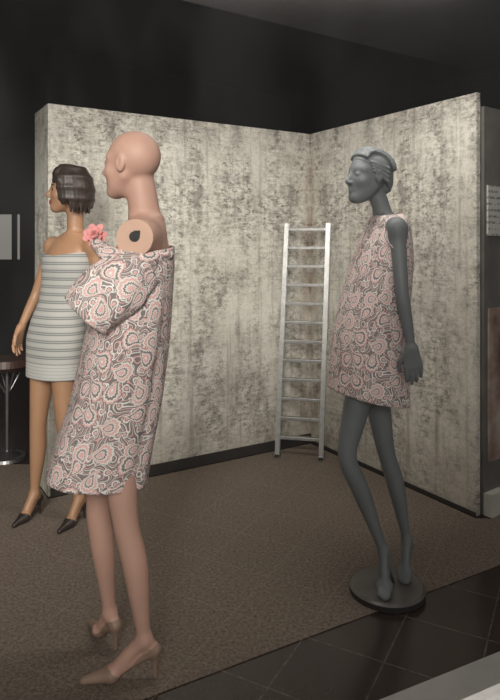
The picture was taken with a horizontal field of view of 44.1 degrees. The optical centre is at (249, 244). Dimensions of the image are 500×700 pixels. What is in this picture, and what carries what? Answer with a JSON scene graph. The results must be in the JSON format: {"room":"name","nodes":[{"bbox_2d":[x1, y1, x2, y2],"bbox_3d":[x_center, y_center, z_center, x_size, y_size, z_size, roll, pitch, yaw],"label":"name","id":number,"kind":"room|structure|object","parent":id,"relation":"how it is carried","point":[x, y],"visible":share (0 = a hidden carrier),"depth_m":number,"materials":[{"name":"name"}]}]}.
{"room":"shop","nodes":[
{"label":"shop","id":0,"kind":"room"},
{"bbox_2d":[0,138,34,354],"bbox_3d":[-0.250,0.066,7.600,8.500,2.748,0.120,0,0,0],"label":"wall","id":1,"kind":"structure","parent":0,"point":[17,155],"depth_m":7.54,"materials":[{"name":"paint"}]},
{"bbox_2d":[0,211,22,262],"bbox_3d":[-3.140,-0.100,7.600,0.725,0.660,0.070,0,0,0],"label":"window","id":2,"kind":"structure","parent":1,"relation":"in","point":[14,259],"depth_m":7.57,"materials":[{"name":"black paint"}]},
{"bbox_2d":[45,48,289,131],"bbox_3d":[-0.509,0.066,4.818,2.203,2.748,0.060,0,0,-40],"label":"wall","id":3,"kind":"structure","parent":0,"point":[71,79],"depth_m":4.59,"materials":[{"name":"black paint"}]},
{"bbox_2d":[35,103,309,496],"bbox_3d":[-0.444,0.315,4.160,1.873,2.250,0.330,0,0,-32],"label":"wall","id":4,"kind":"structure","parent":0,"point":[227,194],"depth_m":4.10,"materials":[{"name":"concrete"}]},
{"bbox_2d":[50,433,310,496],"bbox_3d":[-0.348,1.407,4.016,1.860,0.065,0.015,0,0,-32],"label":"baseboard","id":5,"kind":"structure","parent":4,"relation":"attached to","point":[185,463],"depth_m":4.08,"materials":[{"name":"black wood"}]},
{"bbox_2d":[0,0,409,137],"bbox_3d":[-0.250,-1.360,4.175,8.500,0.100,9.650,0,0,0],"label":"ceiling","id":6,"kind":"structure","parent":0,"point":[179,37],"depth_m":4.11,"materials":[{"name":"black paint"}]},
{"bbox_2d":[0,369,499,699],"bbox_3d":[0.000,1.544,4.000,26.000,0.200,24.000,0,0,0],"label":"floor","id":7,"kind":"structure","parent":0,"point":[378,655],"depth_m":2.19,"materials":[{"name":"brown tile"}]},
{"bbox_2d":[0,444,499,699],"bbox_3d":[-0.425,1.442,2.583,4.350,0.003,3.785,0,0,0],"label":"carpet","id":8,"kind":"object","parent":7,"relation":"on","point":[250,557],"visible":0.68,"depth_m":2.78,"materials":[{"name":"brown carpet"}]},
{"bbox_2d":[0,354,27,464],"bbox_3d":[-1.640,1.103,4.170,0.320,0.675,0.320,0,0,0],"label":"bar stool","id":9,"kind":"object","parent":8,"relation":"on","point":[9,363],"visible":0.9,"depth_m":4.16,"materials":[{"name":"silver metal"}]},
{"bbox_2d":[12,164,99,533],"bbox_3d":[-0.980,0.506,3.232,0.504,1.866,0.317,0,0,15],"label":"mannequin","id":10,"kind":"object","parent":8,"relation":"on","point":[55,334],"visible":0.88,"depth_m":3.18},
{"bbox_2d":[45,131,174,684],"bbox_3d":[-0.478,0.525,2.118,0.441,1.829,0.476,0,0,-5],"label":"mannequin","id":11,"kind":"object","parent":8,"relation":"on","point":[103,448],"visible":1,"depth_m":1.99},
{"bbox_2d":[82,224,107,246],"bbox_3d":[-0.540,-0.033,2.146,0.089,0.085,0.040,0,0,0],"label":"fabric flower","id":12,"kind":"object","parent":11,"relation":"on","point":[88,233],"depth_m":2.15,"materials":[{"name":"pink fabric"}]},
{"bbox_2d":[116,219,153,253],"bbox_3d":[-0.364,-0.022,1.954,0.124,0.123,0.022,0,0,7],"label":"socket","id":13,"kind":"object","parent":11,"relation":"attached to","point":[134,236],"depth_m":1.95,"materials":[{"name":"beige paint"}]},
{"bbox_2d":[274,223,330,460],"bbox_3d":[0.361,0.644,4.228,0.362,1.592,0.224,0,0,14],"label":"ladder","id":14,"kind":"object","parent":8,"relation":"on","point":[283,321],"visible":1,"depth_m":4.21,"materials":[{"name":"metal"}]},
{"bbox_2d":[327,146,425,612],"bbox_3d":[0.528,0.511,2.639,0.393,1.856,0.466,0,0,0],"label":"mannequin","id":15,"kind":"object","parent":8,"relation":"on","point":[374,355],"visible":1,"depth_m":2.51},
{"bbox_2d":[380,651,499,699],"bbox_3d":[0.442,0.192,1.781,5.000,2.504,0.260,0,0,-26],"label":"platform","id":16,"kind":"structure","parent":7,"relation":"on","point":[479,679],"depth_m":1.96,"materials":[{"name":"metal"}]},
{"bbox_2d":[480,106,499,517],"bbox_3d":[1.625,0.350,3.615,1.000,2.180,0.165,0,0,-37],"label":"wall pier","id":17,"kind":"object","parent":7,"relation":"on","point":[489,117],"visible":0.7,"depth_m":3.30,"materials":[{"name":"white paint"}]},
{"bbox_2d":[487,185,499,235],"bbox_3d":[1.427,-0.185,3.412,0.400,0.270,0.010,0,0,-37],"label":"notice sign","id":18,"kind":"object","parent":17,"relation":"attached to","point":[493,192],"visible":1,"depth_m":3.32,"materials":[{"name":"white paper"}]},
{"bbox_2d":[488,307,499,461],"bbox_3d":[1.503,0.750,3.469,0.570,0.820,0.010,0,0,-37],"label":"poster","id":19,"kind":"object","parent":17,"relation":"attached to","point":[493,313],"visible":1,"depth_m":3.32,"materials":[{"name":"paper"}]},
{"bbox_2d":[183,0,499,72],"bbox_3d":[0.491,-1.184,2.376,7.391,0.248,1.360,0,0,-33],"label":"ceiling","id":20,"kind":"structure","parent":0,"point":[463,34],"depth_m":2.94,"materials":[{"name":"black paint"}]},
{"bbox_2d":[310,92,479,515],"bbox_3d":[0.833,0.315,3.900,0.030,2.250,1.452,0,0,-32],"label":"wall","id":21,"kind":"structure","parent":0,"point":[434,148],"depth_m":3.54,"materials":[{"name":"concrete"}]},
{"bbox_2d":[310,441,475,516],"bbox_3d":[0.819,1.430,3.884,0.009,0.020,1.440,0,0,-32],"label":"baseboard","id":22,"kind":"structure","parent":21,"relation":"attached to","point":[414,487],"depth_m":3.59,"materials":[{"name":"black wood"}]},
{"bbox_2d":[290,56,499,133],"bbox_3d":[1.090,0.066,4.367,0.061,2.748,2.698,0,0,-32],"label":"wall","id":23,"kind":"structure","parent":0,"point":[410,82],"depth_m":4.46,"materials":[{"name":"black paint"}]}
]}

